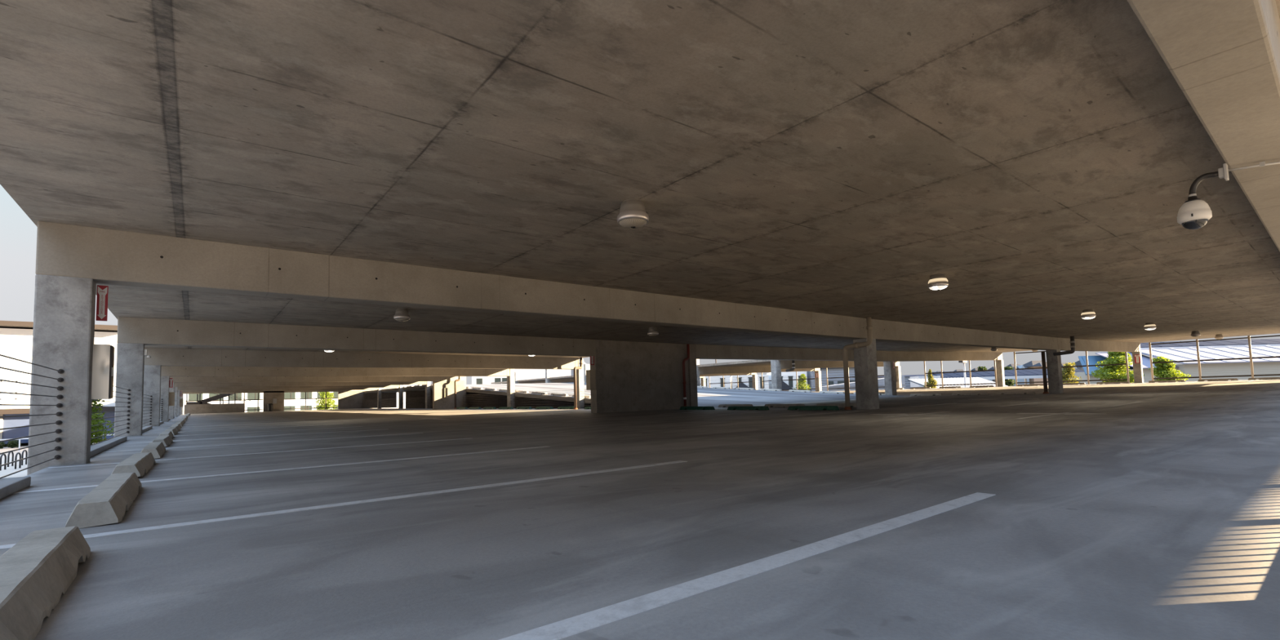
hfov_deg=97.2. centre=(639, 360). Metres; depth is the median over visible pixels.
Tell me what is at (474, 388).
wheel stop
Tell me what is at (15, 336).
building
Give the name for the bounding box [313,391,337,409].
tree
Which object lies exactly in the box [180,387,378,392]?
concrete beam
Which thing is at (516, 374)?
concrete column
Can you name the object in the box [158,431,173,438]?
wheel stop
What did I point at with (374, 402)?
cable railing
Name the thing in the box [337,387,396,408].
wall
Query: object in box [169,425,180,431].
wheel stop
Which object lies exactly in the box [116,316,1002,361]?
concrete beam
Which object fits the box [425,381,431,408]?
concrete column
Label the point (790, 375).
house
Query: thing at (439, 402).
wall
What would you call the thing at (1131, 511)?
floor
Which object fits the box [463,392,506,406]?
cable railing
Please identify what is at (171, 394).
upper cabinet
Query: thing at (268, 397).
wall
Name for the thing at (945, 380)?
canopy
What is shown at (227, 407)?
wall
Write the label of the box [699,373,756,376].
concrete beam
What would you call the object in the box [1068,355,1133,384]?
building
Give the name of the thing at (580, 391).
cable railing
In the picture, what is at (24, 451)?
bike rack
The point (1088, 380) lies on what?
screen frame
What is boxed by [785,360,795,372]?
drain pipe
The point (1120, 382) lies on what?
wheel stop
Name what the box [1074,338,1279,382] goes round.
building
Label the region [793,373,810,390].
tree
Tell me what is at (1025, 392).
wheel stop
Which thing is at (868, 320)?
drain pipe
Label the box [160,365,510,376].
concrete beam
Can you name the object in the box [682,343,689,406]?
standpipe
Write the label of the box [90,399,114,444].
tree
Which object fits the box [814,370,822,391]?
concrete column
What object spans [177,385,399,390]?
concrete beam
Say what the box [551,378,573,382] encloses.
concrete beam
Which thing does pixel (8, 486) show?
concrete curb
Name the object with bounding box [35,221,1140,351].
concrete beam
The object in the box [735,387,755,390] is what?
wheel stop
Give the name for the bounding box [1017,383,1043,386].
wheel stop
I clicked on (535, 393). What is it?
wheel stop
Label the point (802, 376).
cable railing
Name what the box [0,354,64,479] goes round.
cable railing
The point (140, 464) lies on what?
wheel stop
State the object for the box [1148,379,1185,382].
wheel stop
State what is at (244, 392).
concrete beam
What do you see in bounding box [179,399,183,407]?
upper cabinet
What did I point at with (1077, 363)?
house
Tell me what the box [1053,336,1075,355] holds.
drain pipe
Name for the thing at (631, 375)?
wall
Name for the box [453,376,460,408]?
drain pipe
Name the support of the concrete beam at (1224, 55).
attached to the ceiling
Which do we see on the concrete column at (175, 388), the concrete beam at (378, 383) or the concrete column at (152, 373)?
the concrete beam at (378, 383)
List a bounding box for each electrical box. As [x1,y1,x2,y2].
[272,398,276,403]
[444,387,447,397]
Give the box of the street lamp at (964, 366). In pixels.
[958,360,967,387]
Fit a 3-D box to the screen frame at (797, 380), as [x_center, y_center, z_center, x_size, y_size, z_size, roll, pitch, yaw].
[17.449,2.248,66.602,0.120,2.925,7.720,1,-5,-38]
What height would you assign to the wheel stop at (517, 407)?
0.142 m
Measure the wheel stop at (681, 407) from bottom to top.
0.142 m
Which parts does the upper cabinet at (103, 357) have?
door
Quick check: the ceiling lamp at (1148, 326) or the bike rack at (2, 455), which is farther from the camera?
the bike rack at (2, 455)
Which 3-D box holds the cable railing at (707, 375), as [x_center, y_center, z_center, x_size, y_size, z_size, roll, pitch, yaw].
[7.763,1.753,47.738,0.014,1.541,8.601,1,-5,-38]
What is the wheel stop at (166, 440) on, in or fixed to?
on the floor
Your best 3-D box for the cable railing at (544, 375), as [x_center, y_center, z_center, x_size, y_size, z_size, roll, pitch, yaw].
[-14.792,2.745,76.326,0.014,1.048,8.600,1,-5,-38]
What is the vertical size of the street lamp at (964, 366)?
6.700 m
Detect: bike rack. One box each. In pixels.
[0,453,6,470]
[7,451,13,466]
[14,452,21,469]
[21,449,27,465]
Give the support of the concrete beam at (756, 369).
attached to the ceiling
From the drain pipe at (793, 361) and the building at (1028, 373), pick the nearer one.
the drain pipe at (793, 361)
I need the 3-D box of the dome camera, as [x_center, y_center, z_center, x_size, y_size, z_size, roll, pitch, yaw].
[4.412,-1.271,4.425,0.202,0.457,0.304,1,-5,-38]
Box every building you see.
[0,320,117,444]
[182,384,422,413]
[364,382,898,408]
[910,368,1084,386]
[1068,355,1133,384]
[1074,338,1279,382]
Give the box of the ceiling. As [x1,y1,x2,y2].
[0,0,1279,383]
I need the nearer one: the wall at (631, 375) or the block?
the wall at (631, 375)
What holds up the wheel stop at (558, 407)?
on the floor
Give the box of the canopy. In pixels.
[907,377,1007,388]
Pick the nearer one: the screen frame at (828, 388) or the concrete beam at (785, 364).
the concrete beam at (785, 364)
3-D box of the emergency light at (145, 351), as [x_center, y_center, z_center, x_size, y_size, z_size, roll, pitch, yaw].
[-12.489,-0.179,14.300,0.135,0.215,0.190,1,-5,-38]
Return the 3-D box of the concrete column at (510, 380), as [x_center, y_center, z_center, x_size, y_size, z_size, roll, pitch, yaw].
[-9.190,1.950,40.126,0.360,2.935,0.520,1,-5,-38]
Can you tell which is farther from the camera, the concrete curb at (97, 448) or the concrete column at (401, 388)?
the concrete column at (401, 388)
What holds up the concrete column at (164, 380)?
on the floor
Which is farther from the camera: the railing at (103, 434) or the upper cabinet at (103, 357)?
the railing at (103, 434)
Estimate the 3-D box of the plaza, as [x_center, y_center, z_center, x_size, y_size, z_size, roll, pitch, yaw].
[-79.391,5.555,0.669,119.400,0.300,220.000,1,-5,-38]
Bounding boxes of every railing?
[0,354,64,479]
[0,434,114,451]
[90,386,130,445]
[142,394,152,426]
[372,399,377,408]
[379,398,398,408]
[400,396,425,408]
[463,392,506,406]
[511,389,573,406]
[516,375,545,383]
[555,373,573,382]
[580,391,591,404]
[697,374,771,387]
[777,376,884,392]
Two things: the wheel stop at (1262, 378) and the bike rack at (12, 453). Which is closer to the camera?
the bike rack at (12, 453)
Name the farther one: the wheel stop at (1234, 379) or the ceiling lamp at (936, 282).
the wheel stop at (1234, 379)
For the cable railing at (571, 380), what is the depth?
68.92 m
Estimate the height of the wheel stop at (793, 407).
0.142 m
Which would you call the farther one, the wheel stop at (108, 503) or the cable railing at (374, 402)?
the cable railing at (374, 402)
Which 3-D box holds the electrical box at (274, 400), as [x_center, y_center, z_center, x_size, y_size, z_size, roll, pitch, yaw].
[-44.825,4.951,69.207,0.400,0.600,0.120,1,-5,-38]
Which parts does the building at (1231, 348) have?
solar panel, solar panel, solar panel, solar panel, solar panel, solar panel, solar panel, solar panel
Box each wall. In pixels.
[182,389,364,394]
[183,403,244,413]
[262,391,284,411]
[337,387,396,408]
[405,390,591,408]
[432,376,466,409]
[590,339,697,413]
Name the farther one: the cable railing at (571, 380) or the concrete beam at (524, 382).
the concrete beam at (524, 382)
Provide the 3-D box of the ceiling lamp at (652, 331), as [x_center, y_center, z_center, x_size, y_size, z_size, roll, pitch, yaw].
[0.438,-0.977,19.140,0.384,0.308,0.384,1,-5,-38]
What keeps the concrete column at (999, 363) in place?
on the floor
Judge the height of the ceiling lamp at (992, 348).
0.308 m
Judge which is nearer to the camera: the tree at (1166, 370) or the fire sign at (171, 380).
the fire sign at (171, 380)
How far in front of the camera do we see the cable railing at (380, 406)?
64.93 m
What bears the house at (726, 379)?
on the ground
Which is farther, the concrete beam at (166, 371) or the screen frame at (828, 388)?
the screen frame at (828, 388)
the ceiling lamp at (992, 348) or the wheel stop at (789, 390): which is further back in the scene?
the wheel stop at (789, 390)
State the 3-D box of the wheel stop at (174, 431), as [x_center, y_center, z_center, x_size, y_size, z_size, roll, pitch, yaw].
[-11.846,1.786,14.229,0.230,0.142,1.900,1,-5,-37]
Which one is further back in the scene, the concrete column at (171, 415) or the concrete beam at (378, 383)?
the concrete beam at (378, 383)
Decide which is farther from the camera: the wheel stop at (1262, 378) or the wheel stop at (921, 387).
the wheel stop at (921, 387)
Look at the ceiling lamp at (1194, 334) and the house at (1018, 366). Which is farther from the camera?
the house at (1018, 366)
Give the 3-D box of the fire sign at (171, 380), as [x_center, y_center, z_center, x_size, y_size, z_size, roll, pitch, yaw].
[-23.795,1.118,28.611,0.140,0.480,0.017,1,-5,-38]
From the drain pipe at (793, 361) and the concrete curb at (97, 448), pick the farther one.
the drain pipe at (793, 361)
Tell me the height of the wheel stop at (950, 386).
0.142 m
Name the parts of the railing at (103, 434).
rail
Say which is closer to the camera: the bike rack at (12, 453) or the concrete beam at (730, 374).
the bike rack at (12, 453)
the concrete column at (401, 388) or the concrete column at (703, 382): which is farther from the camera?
the concrete column at (703, 382)
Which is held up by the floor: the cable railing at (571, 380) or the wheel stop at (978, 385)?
the wheel stop at (978, 385)
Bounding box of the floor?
[0,379,1279,639]
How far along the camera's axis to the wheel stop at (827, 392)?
39.55 m
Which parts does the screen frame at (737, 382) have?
rail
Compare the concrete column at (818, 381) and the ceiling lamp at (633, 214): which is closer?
the ceiling lamp at (633, 214)
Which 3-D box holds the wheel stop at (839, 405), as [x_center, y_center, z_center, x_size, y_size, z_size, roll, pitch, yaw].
[7.394,1.653,20.902,0.230,0.142,1.900,1,-5,-38]
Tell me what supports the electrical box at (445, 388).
attached to the wall at (439, 402)
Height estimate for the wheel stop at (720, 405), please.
0.142 m
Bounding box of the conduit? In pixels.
[1228,161,1279,171]
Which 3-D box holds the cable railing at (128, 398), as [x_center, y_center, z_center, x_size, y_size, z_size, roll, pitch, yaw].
[-9.911,0.952,10.482,0.056,1.086,8.780,1,-5,-38]
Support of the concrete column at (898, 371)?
on the floor
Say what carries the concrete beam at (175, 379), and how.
on the concrete column at (171, 415)
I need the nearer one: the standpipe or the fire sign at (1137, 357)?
the standpipe
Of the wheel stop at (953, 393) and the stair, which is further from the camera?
the stair
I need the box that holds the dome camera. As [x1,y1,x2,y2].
[1177,163,1229,229]
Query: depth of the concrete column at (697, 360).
51.31 m
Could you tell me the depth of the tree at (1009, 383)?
188.98 m
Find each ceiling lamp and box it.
[393,308,410,321]
[617,199,648,228]
[647,327,658,336]
[927,274,948,289]
[991,346,997,351]
[1080,309,1096,319]
[1143,322,1156,329]
[1190,330,1200,337]
[1214,333,1223,339]
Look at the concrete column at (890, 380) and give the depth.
37.05 m
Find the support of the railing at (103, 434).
on the plaza
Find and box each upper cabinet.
[91,344,114,399]
[168,391,174,405]
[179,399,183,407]
[586,369,595,390]
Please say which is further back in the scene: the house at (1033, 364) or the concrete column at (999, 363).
the house at (1033, 364)
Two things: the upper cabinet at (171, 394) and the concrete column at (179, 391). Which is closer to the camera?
the upper cabinet at (171, 394)
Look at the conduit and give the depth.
4.29 m
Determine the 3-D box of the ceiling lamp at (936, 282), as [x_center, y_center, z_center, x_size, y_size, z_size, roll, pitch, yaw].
[6.114,-1.605,11.569,0.384,0.308,0.384,1,-5,-38]
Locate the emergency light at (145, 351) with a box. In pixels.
[143,349,151,358]
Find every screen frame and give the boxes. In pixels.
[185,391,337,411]
[708,375,752,387]
[761,371,815,390]
[826,367,884,391]
[924,360,997,386]
[1013,351,1129,386]
[1148,334,1279,380]
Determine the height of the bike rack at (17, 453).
0.940 m
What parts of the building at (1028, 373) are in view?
solar panel, solar panel, solar panel, solar panel, solar panel, solar panel, solar panel, solar panel, solar panel, solar panel, solar panel, solar panel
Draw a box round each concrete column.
[26,274,96,475]
[114,342,144,436]
[142,364,161,426]
[160,376,169,422]
[168,382,174,418]
[173,386,177,417]
[177,390,180,416]
[377,387,381,408]
[398,385,403,408]
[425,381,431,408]
[506,368,515,408]
[514,372,519,383]
[545,368,551,382]
[576,358,584,408]
[583,364,590,382]
[696,359,700,386]
[701,377,706,386]
[751,374,758,389]
[770,360,782,390]
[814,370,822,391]
[853,337,879,409]
[883,360,897,395]
[895,365,902,387]
[995,360,1004,386]
[1045,349,1063,393]
[1132,351,1143,382]
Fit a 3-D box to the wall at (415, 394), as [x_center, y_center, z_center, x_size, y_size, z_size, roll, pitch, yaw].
[-9.211,4.549,54.892,17.500,4.809,62.050,1,-5,-38]
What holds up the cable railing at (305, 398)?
on the floor
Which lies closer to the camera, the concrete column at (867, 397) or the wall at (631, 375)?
the concrete column at (867, 397)
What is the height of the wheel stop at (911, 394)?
0.142 m
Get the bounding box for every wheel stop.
[0,525,90,639]
[65,471,142,528]
[111,452,155,477]
[140,441,165,458]
[151,435,173,447]
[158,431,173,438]
[164,427,177,435]
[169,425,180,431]
[471,386,483,389]
[483,407,496,408]
[484,387,497,390]
[498,406,513,408]
[515,390,528,393]
[515,406,532,408]
[531,391,547,394]
[535,406,553,408]
[551,392,568,395]
[557,406,573,408]
[679,406,715,409]
[712,386,729,388]
[718,404,752,407]
[727,405,769,409]
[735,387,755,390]
[760,388,782,391]
[764,404,804,407]
[787,405,839,410]
[788,389,811,392]
[816,403,856,407]
[819,391,844,393]
[909,393,942,395]
[910,386,931,389]
[939,386,961,388]
[951,392,987,395]
[969,385,994,387]
[995,391,1035,394]
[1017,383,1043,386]
[1062,382,1085,385]
[1096,381,1129,384]
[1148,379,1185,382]
[1197,377,1238,381]
[1248,377,1279,380]
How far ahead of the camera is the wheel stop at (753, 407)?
21.09 m
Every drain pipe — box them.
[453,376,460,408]
[573,357,582,409]
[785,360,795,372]
[842,316,872,409]
[1040,351,1048,393]
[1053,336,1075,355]
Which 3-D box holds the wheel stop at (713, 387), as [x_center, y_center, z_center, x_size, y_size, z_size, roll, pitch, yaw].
[6.907,2.301,47.999,0.230,0.242,1.896,1,-5,-38]
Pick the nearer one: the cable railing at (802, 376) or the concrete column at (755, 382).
the cable railing at (802, 376)
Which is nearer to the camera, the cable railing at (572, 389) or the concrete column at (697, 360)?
the cable railing at (572, 389)
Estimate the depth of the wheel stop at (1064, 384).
44.17 m
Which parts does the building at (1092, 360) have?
solar panel, solar panel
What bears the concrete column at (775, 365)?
on the floor
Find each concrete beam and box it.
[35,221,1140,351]
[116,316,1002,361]
[144,347,579,369]
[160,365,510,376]
[169,376,465,382]
[174,381,426,386]
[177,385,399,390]
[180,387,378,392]
[520,381,545,383]
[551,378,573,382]
[699,365,820,374]
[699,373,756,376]
[780,360,899,368]
[1126,0,1279,251]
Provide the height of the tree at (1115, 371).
7.362 m
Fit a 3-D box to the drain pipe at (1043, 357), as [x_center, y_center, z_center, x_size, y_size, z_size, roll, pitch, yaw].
[21.616,0.632,30.129,0.272,2.231,0.272,1,-5,-38]
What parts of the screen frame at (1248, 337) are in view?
post, post, rail, rail, rail, post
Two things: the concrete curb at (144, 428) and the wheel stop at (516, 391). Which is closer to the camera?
the concrete curb at (144, 428)
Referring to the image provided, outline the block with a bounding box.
[471,368,571,384]
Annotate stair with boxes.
[186,393,257,405]
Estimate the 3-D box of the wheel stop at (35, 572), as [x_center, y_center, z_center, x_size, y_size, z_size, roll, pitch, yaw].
[-2.002,0.738,1.773,0.230,0.142,1.900,1,-5,-39]
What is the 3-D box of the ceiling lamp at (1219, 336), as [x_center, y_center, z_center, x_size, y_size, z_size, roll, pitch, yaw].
[35.088,-1.454,34.166,0.384,0.308,0.384,1,-5,-38]
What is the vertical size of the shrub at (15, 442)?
0.820 m
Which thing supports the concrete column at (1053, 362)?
on the floor
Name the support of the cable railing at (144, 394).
attached to the concrete column at (152, 373)
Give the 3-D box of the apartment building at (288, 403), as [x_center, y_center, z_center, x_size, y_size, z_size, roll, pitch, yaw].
[-58.323,3.720,94.045,40.000,14.000,10.090,1,-5,-38]
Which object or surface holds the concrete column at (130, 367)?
on the floor
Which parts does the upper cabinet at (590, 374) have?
panel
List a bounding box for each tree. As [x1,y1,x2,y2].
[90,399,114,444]
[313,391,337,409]
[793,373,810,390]
[923,368,937,388]
[977,365,986,370]
[1004,366,1015,386]
[1062,362,1082,383]
[1090,351,1144,383]
[1148,355,1192,382]
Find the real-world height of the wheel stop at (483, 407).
0.142 m
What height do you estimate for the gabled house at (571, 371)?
13.476 m
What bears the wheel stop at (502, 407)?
on the floor
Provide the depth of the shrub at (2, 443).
51.97 m
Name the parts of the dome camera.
arm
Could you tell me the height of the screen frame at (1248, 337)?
2.925 m
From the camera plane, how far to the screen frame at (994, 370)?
51.33 m
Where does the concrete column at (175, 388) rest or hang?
on the floor
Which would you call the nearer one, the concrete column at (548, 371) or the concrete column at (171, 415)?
the concrete column at (171, 415)
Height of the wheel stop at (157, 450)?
0.142 m
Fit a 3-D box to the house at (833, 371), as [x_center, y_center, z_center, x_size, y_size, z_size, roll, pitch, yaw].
[34.414,4.997,101.754,8.600,7.500,8.700,-2,-4,4]
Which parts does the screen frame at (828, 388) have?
post, rail, rail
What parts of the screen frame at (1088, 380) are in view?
post, rail, rail, rail, post, post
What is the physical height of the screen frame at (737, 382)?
2.925 m
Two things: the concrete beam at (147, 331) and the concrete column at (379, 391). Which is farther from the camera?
the concrete column at (379, 391)
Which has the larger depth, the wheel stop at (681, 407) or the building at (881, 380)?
the building at (881, 380)
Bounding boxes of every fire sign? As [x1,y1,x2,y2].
[95,284,108,320]
[168,377,173,387]
[590,355,594,364]
[1133,354,1140,363]
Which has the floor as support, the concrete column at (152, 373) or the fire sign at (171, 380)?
the concrete column at (152, 373)
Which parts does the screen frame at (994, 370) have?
post, post, rail, rail, post, post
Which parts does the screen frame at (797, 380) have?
rail, post, rail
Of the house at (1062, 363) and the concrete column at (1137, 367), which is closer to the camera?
the concrete column at (1137, 367)
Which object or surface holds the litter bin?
on the floor
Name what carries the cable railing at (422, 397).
attached to the concrete column at (401, 388)
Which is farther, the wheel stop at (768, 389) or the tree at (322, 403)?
the tree at (322, 403)
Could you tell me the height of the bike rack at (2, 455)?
0.940 m
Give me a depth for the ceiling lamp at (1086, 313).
17.90 m
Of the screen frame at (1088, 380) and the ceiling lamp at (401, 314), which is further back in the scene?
the screen frame at (1088, 380)
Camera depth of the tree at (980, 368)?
189.33 m
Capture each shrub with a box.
[0,441,5,448]
[6,440,18,448]
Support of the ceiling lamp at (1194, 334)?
attached to the ceiling
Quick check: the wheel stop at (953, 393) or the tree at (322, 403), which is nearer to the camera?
the wheel stop at (953, 393)
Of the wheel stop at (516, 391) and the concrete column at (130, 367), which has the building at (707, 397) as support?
the wheel stop at (516, 391)
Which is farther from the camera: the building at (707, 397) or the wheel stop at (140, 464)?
the building at (707, 397)
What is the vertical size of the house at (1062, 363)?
10.000 m
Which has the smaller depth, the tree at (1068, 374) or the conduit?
the conduit
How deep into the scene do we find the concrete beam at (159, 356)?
25.05 m
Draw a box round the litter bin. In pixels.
[267,403,272,411]
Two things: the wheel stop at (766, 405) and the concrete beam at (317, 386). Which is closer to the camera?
the wheel stop at (766, 405)
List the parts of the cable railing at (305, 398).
rail, rail, rail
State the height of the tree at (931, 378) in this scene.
5.889 m
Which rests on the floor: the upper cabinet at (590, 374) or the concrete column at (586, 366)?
the concrete column at (586, 366)
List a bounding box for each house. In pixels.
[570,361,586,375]
[699,375,730,388]
[730,374,768,390]
[766,371,807,391]
[806,367,855,391]
[1004,364,1029,386]
[1022,360,1048,385]
[1061,362,1081,369]
[1074,360,1083,370]
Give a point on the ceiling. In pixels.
(1042, 158)
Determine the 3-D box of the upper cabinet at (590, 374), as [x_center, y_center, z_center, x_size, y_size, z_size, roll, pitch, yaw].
[-1.954,0.770,22.617,0.290,0.800,0.304,1,-5,-38]
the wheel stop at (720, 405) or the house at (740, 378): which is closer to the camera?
the wheel stop at (720, 405)
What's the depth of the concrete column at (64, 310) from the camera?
6.84 m
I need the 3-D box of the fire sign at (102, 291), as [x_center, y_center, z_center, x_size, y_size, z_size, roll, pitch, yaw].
[-6.956,-0.746,7.293,0.105,0.460,0.017,1,-5,-38]
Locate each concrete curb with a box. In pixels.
[0,475,31,499]
[89,435,127,457]
[142,426,151,432]
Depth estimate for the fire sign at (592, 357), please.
22.62 m
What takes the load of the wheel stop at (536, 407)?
on the floor
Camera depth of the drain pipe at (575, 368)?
30.87 m
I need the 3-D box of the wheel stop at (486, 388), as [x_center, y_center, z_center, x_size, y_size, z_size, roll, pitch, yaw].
[-11.704,2.240,44.228,0.230,0.242,1.897,1,-5,-38]
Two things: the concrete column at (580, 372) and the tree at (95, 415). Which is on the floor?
the concrete column at (580, 372)

